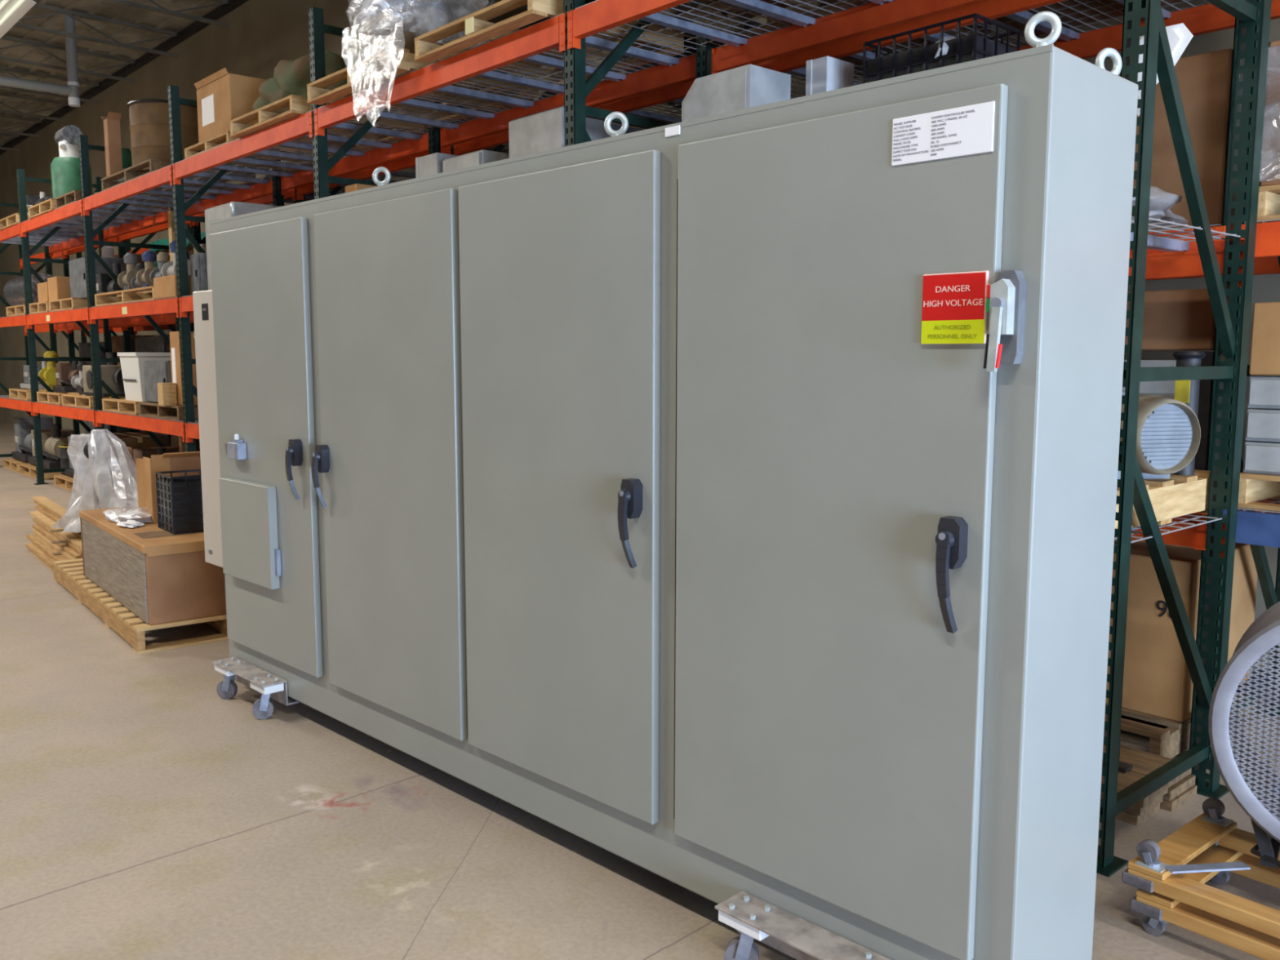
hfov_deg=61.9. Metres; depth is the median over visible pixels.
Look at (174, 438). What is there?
cardboard box
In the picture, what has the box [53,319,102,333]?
crossbar
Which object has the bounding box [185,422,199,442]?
crossbar
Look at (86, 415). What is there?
crossbar
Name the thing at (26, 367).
machine
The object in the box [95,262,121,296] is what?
machine
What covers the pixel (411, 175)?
deck
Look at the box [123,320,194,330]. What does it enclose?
crossbar
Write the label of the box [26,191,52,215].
machine
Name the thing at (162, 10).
joist
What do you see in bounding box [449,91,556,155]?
upright
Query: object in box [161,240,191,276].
valve
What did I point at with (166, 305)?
crossbar
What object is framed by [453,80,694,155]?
crossbar
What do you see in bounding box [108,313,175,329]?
crossbar
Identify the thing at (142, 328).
crossbar
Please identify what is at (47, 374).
valve
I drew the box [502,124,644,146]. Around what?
deck
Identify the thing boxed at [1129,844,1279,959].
wooden dolly
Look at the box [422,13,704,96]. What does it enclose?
deck
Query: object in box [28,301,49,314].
wooden pallet
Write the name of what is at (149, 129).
drum
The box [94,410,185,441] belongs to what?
crossbar
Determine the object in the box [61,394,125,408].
wooden pallet
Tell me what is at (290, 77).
wrapped bundle
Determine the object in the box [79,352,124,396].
gearbox
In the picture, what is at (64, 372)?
machine
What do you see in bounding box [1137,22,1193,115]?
paper sheet
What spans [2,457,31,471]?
wooden pallet
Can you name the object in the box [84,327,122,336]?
crossbar
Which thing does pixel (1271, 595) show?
upright
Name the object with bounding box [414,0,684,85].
wooden pallet
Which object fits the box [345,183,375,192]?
cardboard box
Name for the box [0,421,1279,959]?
floor
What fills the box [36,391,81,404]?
wooden pallet
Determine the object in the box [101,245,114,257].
canister
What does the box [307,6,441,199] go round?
upright
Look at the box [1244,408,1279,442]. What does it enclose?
enclosure
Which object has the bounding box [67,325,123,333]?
crossbar
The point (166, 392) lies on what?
block
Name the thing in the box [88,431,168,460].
cardboard box
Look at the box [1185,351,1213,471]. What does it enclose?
cardboard box
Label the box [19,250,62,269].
crossbar
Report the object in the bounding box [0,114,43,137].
joist
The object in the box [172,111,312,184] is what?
crossbar
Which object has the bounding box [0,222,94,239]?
deck
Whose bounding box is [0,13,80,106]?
ceiling pipe
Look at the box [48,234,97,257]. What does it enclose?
crossbar
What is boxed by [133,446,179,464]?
cardboard box
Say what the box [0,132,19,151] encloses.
joist
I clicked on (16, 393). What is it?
wooden pallet
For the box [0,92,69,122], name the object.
joist
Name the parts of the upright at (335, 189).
post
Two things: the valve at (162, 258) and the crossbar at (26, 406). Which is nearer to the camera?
the valve at (162, 258)
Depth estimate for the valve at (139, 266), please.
10.78 m
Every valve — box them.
[38,351,57,390]
[71,362,87,392]
[117,253,137,289]
[130,262,144,292]
[136,250,157,291]
[149,252,169,284]
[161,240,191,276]
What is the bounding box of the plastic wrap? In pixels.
[347,0,488,118]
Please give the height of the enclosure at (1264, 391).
0.120 m
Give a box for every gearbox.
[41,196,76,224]
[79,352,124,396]
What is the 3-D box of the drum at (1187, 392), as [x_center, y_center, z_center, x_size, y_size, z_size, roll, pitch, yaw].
[1.967,-0.240,3.845,0.108,0.442,0.109,-6,9,-41]
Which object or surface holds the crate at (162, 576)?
on the pallet at (116, 616)
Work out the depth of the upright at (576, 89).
5.09 m
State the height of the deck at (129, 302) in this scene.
0.043 m
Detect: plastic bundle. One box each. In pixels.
[1131,185,1189,226]
[1260,40,1279,186]
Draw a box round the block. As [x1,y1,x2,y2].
[157,382,177,405]
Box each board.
[32,496,75,517]
[178,435,185,452]
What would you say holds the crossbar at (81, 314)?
attached to the upright at (89, 234)
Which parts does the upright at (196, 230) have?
post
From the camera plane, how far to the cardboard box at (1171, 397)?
4.35 m
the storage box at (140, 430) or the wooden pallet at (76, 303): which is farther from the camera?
the storage box at (140, 430)
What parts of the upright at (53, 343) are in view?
post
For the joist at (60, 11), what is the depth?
14.44 m
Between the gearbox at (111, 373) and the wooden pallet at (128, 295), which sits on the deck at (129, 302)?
the wooden pallet at (128, 295)
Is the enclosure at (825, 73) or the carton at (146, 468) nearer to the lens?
the enclosure at (825, 73)
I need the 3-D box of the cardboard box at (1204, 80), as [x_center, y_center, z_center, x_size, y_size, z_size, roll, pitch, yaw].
[2.210,-1.380,4.693,0.800,0.661,0.972,-6,9,-41]
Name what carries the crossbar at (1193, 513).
attached to the upright at (1271, 595)
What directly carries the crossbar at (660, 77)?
attached to the upright at (576, 89)
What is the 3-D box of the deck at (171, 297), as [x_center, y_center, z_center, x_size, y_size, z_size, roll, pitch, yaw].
[-4.058,-1.649,9.978,0.944,0.043,1.314,-6,9,-41]
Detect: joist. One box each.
[0,35,135,82]
[0,66,99,103]
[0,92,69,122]
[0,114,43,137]
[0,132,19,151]
[13,3,177,57]
[102,0,228,27]
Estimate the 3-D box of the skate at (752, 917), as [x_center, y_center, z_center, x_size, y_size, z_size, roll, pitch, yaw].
[0.527,1.211,2.774,0.428,0.186,0.530,-6,9,-44]
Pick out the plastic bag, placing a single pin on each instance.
(104, 467)
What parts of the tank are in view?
tank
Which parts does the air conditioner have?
display panel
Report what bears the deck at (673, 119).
on the crossbar at (680, 91)
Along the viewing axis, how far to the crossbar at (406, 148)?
8.40 m
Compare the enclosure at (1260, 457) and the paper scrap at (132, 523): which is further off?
the paper scrap at (132, 523)
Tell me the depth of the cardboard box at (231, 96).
8.29 m
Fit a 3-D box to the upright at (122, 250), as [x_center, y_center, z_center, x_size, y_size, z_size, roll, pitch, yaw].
[-6.455,-2.002,14.386,1.020,3.860,0.130,-6,9,-41]
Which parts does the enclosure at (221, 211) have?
door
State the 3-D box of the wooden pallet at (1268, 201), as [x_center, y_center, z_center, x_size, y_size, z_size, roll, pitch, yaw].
[3.026,-1.007,3.818,0.900,0.125,1.220,-6,9,-41]
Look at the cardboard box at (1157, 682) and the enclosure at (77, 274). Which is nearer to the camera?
the cardboard box at (1157, 682)
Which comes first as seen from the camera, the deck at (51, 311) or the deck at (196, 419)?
the deck at (196, 419)
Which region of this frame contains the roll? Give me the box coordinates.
[3,272,53,306]
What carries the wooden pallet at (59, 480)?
on the floor
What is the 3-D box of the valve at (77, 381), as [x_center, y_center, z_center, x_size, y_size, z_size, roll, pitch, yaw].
[-6.670,-1.225,12.770,0.172,0.360,0.400,-6,9,-41]
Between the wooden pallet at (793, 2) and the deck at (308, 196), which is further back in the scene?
the deck at (308, 196)
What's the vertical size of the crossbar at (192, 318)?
0.167 m
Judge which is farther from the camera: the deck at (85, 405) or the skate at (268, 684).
the deck at (85, 405)
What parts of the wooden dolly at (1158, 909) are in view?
rail, rail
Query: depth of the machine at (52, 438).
14.21 m
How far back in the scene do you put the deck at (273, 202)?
11.34 m
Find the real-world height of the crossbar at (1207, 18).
0.167 m
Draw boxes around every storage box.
[78,342,105,364]
[83,420,109,434]
[116,426,139,432]
[134,336,169,352]
[139,429,171,446]
[165,342,170,352]
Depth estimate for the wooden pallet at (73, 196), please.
11.61 m
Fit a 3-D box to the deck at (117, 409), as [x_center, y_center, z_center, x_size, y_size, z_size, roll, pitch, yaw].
[-4.948,-0.698,11.089,0.944,0.043,1.314,-6,9,-41]
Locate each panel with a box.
[218,477,279,589]
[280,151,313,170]
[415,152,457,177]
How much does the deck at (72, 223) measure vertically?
0.043 m
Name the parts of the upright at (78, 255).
post, post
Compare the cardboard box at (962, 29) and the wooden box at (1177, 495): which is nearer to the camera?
the wooden box at (1177, 495)
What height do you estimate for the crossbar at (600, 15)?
0.167 m
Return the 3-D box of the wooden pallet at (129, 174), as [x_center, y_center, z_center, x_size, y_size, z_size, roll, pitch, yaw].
[-4.493,-2.895,10.346,0.950,0.125,1.500,-6,9,-41]
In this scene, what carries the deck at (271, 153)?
on the crossbar at (406, 148)
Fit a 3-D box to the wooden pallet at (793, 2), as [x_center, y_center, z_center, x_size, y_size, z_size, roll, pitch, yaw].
[0.533,-2.242,4.797,0.950,0.125,1.130,-6,9,-41]
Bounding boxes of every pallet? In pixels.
[0,213,97,235]
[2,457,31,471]
[5,304,26,316]
[8,388,55,400]
[17,462,61,479]
[27,198,140,223]
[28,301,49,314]
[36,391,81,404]
[48,297,88,311]
[53,474,75,491]
[53,558,228,653]
[54,190,164,216]
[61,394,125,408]
[94,285,155,306]
[101,158,255,199]
[102,397,146,414]
[138,401,198,420]
[184,131,333,172]
[229,94,424,151]
[306,46,538,123]
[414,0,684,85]
[657,0,870,38]
[1100,744,1197,826]
[1104,694,1252,758]
[1237,471,1279,511]
[1257,184,1279,222]
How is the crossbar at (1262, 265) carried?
attached to the upright at (1271, 595)
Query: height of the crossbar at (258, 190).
0.167 m
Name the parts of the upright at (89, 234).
post, post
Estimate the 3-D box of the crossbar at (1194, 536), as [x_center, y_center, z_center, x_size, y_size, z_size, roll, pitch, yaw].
[1.256,0.103,4.906,0.053,0.167,2.666,-6,9,-41]
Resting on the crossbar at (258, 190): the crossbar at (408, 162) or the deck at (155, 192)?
the deck at (155, 192)
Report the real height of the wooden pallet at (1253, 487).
0.130 m
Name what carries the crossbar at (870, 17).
attached to the upright at (1157, 59)
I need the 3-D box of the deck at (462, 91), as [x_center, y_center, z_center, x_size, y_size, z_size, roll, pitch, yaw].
[-1.327,-2.395,6.820,0.944,0.043,1.314,-6,9,-41]
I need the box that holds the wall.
[0,0,1279,674]
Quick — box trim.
[0,0,248,155]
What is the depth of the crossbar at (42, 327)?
17.18 m
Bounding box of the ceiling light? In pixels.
[0,0,36,38]
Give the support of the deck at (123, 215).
on the crossbar at (72, 210)
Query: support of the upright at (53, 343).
on the floor
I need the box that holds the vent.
[1140,404,1192,469]
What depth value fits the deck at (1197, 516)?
3.71 m
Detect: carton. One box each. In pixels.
[100,111,122,178]
[135,451,200,523]
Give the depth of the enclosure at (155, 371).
10.00 m
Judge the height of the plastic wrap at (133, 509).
0.092 m
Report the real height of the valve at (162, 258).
0.360 m
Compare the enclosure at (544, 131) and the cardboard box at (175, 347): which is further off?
the cardboard box at (175, 347)
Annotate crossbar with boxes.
[0,223,21,242]
[0,315,26,328]
[0,397,32,415]
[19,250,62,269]
[20,199,83,236]
[23,324,67,335]
[26,307,88,328]
[31,402,95,426]
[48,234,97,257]
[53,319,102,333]
[62,235,118,258]
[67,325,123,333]
[82,164,172,215]
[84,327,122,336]
[88,297,178,324]
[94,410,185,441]
[103,212,168,241]
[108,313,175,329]
[118,221,191,242]
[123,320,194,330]
[129,248,149,253]
[133,324,191,334]
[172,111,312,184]
[178,296,193,317]
[185,179,272,215]
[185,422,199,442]
[189,311,194,321]
[192,188,295,226]
[280,133,428,195]
[296,146,451,199]
[314,13,565,136]
[440,53,696,153]
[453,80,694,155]
[567,0,691,49]
[711,0,989,74]
[753,0,1065,72]
[860,0,1279,84]
[1128,239,1244,287]
[1131,513,1226,558]
[1145,256,1279,280]
[1147,226,1226,243]
[1193,512,1206,550]
[1222,509,1279,547]
[1237,498,1279,514]
[1240,221,1279,257]
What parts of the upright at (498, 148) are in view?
post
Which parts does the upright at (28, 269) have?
post, post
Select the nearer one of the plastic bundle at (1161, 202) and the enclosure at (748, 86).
the plastic bundle at (1161, 202)
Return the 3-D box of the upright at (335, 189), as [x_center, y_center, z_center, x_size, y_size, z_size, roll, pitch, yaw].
[-2.837,-1.529,10.369,1.020,3.860,0.130,-6,9,-41]
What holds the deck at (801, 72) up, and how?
on the crossbar at (1207, 18)
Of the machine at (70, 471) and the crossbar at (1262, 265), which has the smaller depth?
the crossbar at (1262, 265)
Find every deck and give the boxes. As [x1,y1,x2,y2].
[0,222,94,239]
[0,235,71,246]
[0,395,9,398]
[8,397,47,401]
[25,211,134,230]
[30,311,136,319]
[34,401,75,405]
[50,199,169,220]
[56,306,174,315]
[63,404,93,410]
[84,182,220,207]
[93,302,190,312]
[97,408,157,417]
[124,164,272,194]
[130,297,176,302]
[137,415,198,422]
[175,140,350,177]
[236,111,428,156]
[266,202,293,205]
[284,186,345,203]
[317,68,552,129]
[339,168,416,186]
[410,146,509,168]
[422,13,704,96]
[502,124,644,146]
[574,0,893,48]
[624,84,805,123]
[784,23,1029,85]
[978,0,1209,40]
[1114,514,1226,542]
[1129,214,1244,252]
[1152,223,1222,230]
[1237,497,1279,513]
[1244,218,1279,223]
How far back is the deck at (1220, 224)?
4.15 m
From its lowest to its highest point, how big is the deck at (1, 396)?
0.043 m
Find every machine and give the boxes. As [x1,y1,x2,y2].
[11,416,53,462]
[20,360,46,389]
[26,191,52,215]
[27,423,75,469]
[52,360,91,392]
[64,435,88,476]
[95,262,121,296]
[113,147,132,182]
[157,251,191,268]
[193,244,206,253]
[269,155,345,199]
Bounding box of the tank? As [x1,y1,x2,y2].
[50,124,93,198]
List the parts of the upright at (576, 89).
post, post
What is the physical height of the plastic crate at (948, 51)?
0.962 m
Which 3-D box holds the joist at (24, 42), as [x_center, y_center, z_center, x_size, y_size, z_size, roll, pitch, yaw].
[-11.999,-5.891,12.550,11.607,0.330,0.070,-6,9,-44]
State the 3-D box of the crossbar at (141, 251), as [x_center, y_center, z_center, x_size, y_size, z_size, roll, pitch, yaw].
[-7.013,-3.349,15.563,0.053,0.167,2.666,-6,9,-41]
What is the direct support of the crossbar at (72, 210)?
attached to the upright at (89, 234)
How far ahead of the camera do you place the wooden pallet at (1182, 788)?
3.85 m
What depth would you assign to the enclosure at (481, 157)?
6.28 m
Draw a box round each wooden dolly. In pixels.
[1121,796,1279,938]
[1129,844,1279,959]
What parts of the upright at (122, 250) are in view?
post, post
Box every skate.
[212,657,299,719]
[715,891,891,959]
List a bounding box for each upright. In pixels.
[0,202,62,457]
[16,168,116,484]
[18,244,86,417]
[62,214,135,434]
[78,134,179,447]
[117,198,194,432]
[167,84,284,452]
[191,167,269,253]
[294,124,385,203]
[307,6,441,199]
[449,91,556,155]
[563,0,715,146]
[715,10,730,47]
[1096,0,1271,877]
[1189,0,1279,769]
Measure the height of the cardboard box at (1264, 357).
0.271 m
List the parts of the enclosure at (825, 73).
edge trim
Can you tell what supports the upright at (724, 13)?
on the floor
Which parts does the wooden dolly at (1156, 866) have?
rail, rail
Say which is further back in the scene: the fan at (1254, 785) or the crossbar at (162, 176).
the crossbar at (162, 176)
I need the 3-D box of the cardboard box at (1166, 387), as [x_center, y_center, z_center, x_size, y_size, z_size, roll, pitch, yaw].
[2.178,-0.444,4.565,0.400,0.140,0.380,-6,9,-41]
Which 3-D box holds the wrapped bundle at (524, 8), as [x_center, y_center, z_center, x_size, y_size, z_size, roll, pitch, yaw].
[-0.417,-2.682,5.750,0.856,0.541,0.794,-6,9,-41]
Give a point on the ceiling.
(123, 34)
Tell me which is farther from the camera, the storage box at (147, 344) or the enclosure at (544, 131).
the storage box at (147, 344)
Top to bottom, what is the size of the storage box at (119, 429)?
0.841 m
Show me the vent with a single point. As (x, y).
(1166, 433)
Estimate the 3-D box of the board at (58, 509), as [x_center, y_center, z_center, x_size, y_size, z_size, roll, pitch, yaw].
[-5.207,0.234,9.457,0.090,0.022,1.500,-5,8,-38]
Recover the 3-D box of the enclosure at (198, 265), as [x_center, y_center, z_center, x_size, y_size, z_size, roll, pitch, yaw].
[-3.651,-1.763,9.211,0.412,0.360,0.200,-6,9,-41]
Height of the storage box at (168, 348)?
0.761 m
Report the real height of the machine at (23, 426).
0.592 m
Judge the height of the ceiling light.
0.665 m
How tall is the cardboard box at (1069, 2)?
0.601 m
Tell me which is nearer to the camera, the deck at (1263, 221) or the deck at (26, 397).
the deck at (1263, 221)
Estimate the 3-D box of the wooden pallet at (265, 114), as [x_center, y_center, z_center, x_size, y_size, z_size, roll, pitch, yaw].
[-2.307,-2.595,7.838,1.000,0.115,1.080,-6,9,-41]
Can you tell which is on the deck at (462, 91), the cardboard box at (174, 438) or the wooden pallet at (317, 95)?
the wooden pallet at (317, 95)
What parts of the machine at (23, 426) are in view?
data plate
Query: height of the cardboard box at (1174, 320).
0.241 m
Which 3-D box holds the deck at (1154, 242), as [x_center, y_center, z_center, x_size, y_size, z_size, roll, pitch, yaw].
[1.369,-0.866,3.963,0.944,0.043,1.314,-6,9,-41]
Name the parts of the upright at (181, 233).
post, post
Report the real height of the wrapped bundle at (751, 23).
0.511 m
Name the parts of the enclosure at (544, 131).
door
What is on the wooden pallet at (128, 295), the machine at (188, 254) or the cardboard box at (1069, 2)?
the machine at (188, 254)
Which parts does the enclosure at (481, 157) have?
door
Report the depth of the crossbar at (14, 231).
13.45 m
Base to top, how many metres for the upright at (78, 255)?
3.860 m
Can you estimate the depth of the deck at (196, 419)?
9.78 m
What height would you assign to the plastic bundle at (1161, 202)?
0.161 m
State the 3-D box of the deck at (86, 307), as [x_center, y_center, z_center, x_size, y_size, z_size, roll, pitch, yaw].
[-5.867,-1.886,11.986,0.944,0.043,1.314,-6,9,-41]
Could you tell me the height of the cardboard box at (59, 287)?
0.281 m
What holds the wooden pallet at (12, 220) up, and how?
on the deck at (65, 232)
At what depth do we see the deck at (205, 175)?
9.80 m
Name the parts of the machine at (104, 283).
data plate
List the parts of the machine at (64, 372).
data plate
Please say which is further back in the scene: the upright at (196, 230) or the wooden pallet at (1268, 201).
the upright at (196, 230)
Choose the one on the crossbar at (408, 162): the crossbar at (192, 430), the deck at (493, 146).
the deck at (493, 146)
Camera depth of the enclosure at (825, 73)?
4.90 m
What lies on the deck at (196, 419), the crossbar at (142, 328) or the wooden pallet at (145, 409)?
the wooden pallet at (145, 409)
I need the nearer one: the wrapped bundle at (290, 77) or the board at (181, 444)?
the wrapped bundle at (290, 77)
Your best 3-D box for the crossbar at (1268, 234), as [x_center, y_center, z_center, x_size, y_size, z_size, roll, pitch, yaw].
[3.143,-0.757,3.025,0.053,0.167,2.666,-6,9,-41]
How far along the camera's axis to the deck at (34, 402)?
12.78 m
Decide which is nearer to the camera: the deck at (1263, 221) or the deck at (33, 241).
the deck at (1263, 221)
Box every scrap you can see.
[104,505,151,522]
[116,519,144,528]
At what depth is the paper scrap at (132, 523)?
6.42 m
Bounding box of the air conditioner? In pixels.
[192,289,222,567]
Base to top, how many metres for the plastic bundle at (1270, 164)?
0.521 m
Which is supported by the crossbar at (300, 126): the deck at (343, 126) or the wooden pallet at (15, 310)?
the deck at (343, 126)
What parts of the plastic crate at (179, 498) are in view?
floor panel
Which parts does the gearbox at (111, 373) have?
plate, motor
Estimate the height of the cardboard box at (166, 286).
0.191 m
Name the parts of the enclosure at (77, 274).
door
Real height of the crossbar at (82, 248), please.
0.167 m
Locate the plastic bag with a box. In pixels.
[53,429,137,532]
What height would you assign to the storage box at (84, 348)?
0.761 m
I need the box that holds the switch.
[982,270,1026,371]
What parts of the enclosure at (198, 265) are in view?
door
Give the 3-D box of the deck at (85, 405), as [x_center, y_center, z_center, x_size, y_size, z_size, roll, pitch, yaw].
[-5.868,-0.818,12.111,0.944,0.043,1.314,-6,9,-41]
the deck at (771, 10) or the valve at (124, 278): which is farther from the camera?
the valve at (124, 278)
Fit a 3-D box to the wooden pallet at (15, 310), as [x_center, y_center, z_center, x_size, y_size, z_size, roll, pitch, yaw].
[-7.661,-2.207,13.991,0.950,0.125,1.000,-6,9,-41]
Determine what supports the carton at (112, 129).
on the wooden pallet at (129, 174)
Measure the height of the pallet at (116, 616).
0.140 m
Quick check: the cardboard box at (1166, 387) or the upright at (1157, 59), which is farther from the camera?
the cardboard box at (1166, 387)
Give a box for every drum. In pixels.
[57,444,69,475]
[126,98,201,177]
[1170,351,1205,475]
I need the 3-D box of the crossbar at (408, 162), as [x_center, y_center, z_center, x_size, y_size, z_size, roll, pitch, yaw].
[-2.282,-2.569,8.921,0.053,0.167,2.666,-6,9,-41]
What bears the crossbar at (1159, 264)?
attached to the upright at (1157, 59)
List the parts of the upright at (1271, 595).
foot plate, post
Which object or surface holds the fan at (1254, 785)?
on the wooden dolly at (1156, 866)
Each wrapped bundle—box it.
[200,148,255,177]
[253,50,368,113]
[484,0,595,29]
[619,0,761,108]
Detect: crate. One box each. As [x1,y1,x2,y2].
[79,506,226,625]
[155,469,204,534]
[862,13,1021,84]
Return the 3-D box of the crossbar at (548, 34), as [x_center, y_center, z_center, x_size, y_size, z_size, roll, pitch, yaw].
[-1.231,-2.230,6.026,0.053,0.167,2.666,-6,9,-41]
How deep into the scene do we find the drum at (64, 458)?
13.74 m
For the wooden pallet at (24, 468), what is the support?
on the floor
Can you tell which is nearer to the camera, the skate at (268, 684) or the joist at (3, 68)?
the skate at (268, 684)
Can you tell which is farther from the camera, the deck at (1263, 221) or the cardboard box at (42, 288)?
the cardboard box at (42, 288)
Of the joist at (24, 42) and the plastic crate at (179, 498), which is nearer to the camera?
the plastic crate at (179, 498)
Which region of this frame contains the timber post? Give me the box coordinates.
[167,210,174,261]
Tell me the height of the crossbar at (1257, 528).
0.167 m
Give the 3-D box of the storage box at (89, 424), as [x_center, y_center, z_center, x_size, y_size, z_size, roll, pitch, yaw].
[-7.747,-0.670,15.986,0.750,0.841,1.302,-6,9,-41]
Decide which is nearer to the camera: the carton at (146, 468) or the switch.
the switch
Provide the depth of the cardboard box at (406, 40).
6.11 m
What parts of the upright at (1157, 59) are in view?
foot plate, post, foot plate, post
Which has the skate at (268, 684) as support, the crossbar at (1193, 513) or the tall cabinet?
the tall cabinet
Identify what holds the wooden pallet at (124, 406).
on the deck at (117, 409)
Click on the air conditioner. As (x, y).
(202, 300)
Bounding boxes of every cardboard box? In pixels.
[37,281,48,302]
[47,276,71,301]
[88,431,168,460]
[111,335,169,364]
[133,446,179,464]
[153,274,192,299]
[169,331,197,405]
[170,434,199,451]
[194,67,279,151]
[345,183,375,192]
[376,27,475,54]
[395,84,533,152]
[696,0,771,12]
[766,0,991,78]
[990,0,1182,36]
[1105,538,1257,722]
[1118,48,1267,230]
[1122,360,1176,395]
[1124,288,1252,351]
[1138,394,1173,486]
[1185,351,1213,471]
[1248,302,1279,375]
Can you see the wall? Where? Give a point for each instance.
(260, 34)
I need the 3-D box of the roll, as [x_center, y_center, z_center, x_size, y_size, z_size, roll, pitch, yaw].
[-8.014,-2.488,14.045,0.420,0.417,1.320,-6,9,-41]
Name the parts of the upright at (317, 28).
post, post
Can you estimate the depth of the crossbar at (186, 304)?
9.04 m
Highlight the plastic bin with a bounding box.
[116,352,170,401]
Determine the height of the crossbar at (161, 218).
0.167 m
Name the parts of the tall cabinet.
door, lever, door handle, lever, door handle, door, door, lever, door handle, door, legend plate, lever, door handle, warning plate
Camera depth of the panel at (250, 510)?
4.74 m
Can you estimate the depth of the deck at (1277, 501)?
4.07 m
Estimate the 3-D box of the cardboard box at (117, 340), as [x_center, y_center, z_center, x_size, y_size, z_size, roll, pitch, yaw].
[-6.912,-1.595,14.940,0.750,0.841,1.002,-6,9,-41]
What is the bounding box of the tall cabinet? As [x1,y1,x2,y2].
[208,11,1137,959]
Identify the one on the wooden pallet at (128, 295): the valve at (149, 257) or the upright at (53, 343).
the valve at (149, 257)
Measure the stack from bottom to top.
0.270 m
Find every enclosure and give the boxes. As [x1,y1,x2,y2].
[68,257,126,299]
[143,360,172,403]
[190,253,208,295]
[204,201,282,289]
[442,149,509,172]
[508,105,612,158]
[681,64,791,121]
[805,55,853,95]
[1242,440,1279,475]
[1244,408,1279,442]
[1247,375,1279,408]
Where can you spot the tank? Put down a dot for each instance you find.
(64, 168)
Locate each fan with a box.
[1117,391,1200,479]
[1208,601,1279,868]
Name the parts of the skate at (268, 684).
plate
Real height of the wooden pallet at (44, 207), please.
0.125 m
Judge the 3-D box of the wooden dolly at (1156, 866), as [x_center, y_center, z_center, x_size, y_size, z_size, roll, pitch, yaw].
[1.815,1.090,2.886,0.527,0.129,0.782,-6,9,-40]
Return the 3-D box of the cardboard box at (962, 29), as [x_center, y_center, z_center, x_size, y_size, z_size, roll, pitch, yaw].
[1.258,-2.529,5.639,0.750,0.501,0.902,-6,9,-41]
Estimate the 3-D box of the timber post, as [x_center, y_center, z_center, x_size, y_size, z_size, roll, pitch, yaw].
[-4.593,-2.257,10.547,0.090,0.780,0.090,-6,9,-41]
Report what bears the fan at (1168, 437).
on the wooden box at (1177, 495)
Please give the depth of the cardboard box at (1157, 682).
4.40 m
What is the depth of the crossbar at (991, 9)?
4.99 m
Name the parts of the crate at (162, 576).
lid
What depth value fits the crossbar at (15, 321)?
13.68 m
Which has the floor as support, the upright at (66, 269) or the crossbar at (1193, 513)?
the upright at (66, 269)
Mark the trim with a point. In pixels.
(222, 10)
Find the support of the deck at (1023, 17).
on the crossbar at (991, 9)
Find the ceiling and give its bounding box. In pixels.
[0,0,220,146]
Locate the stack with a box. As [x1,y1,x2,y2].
[25,500,92,572]
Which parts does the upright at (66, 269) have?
post, post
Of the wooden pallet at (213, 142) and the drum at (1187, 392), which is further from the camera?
the wooden pallet at (213, 142)
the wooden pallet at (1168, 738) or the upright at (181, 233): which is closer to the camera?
the wooden pallet at (1168, 738)
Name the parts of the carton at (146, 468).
panel, upright panel, panel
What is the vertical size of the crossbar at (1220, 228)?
0.167 m
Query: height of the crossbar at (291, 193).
0.167 m
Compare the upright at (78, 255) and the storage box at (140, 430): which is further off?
the upright at (78, 255)
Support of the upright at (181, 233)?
on the floor
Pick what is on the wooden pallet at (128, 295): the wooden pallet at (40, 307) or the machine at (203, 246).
the machine at (203, 246)
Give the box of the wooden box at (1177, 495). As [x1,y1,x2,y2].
[1115,469,1210,528]
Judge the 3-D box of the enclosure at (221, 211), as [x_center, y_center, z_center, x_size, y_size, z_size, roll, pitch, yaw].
[-3.239,-1.914,8.957,0.612,0.720,0.600,-6,9,-41]
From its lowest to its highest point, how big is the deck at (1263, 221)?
0.043 m
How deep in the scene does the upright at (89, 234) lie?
11.18 m

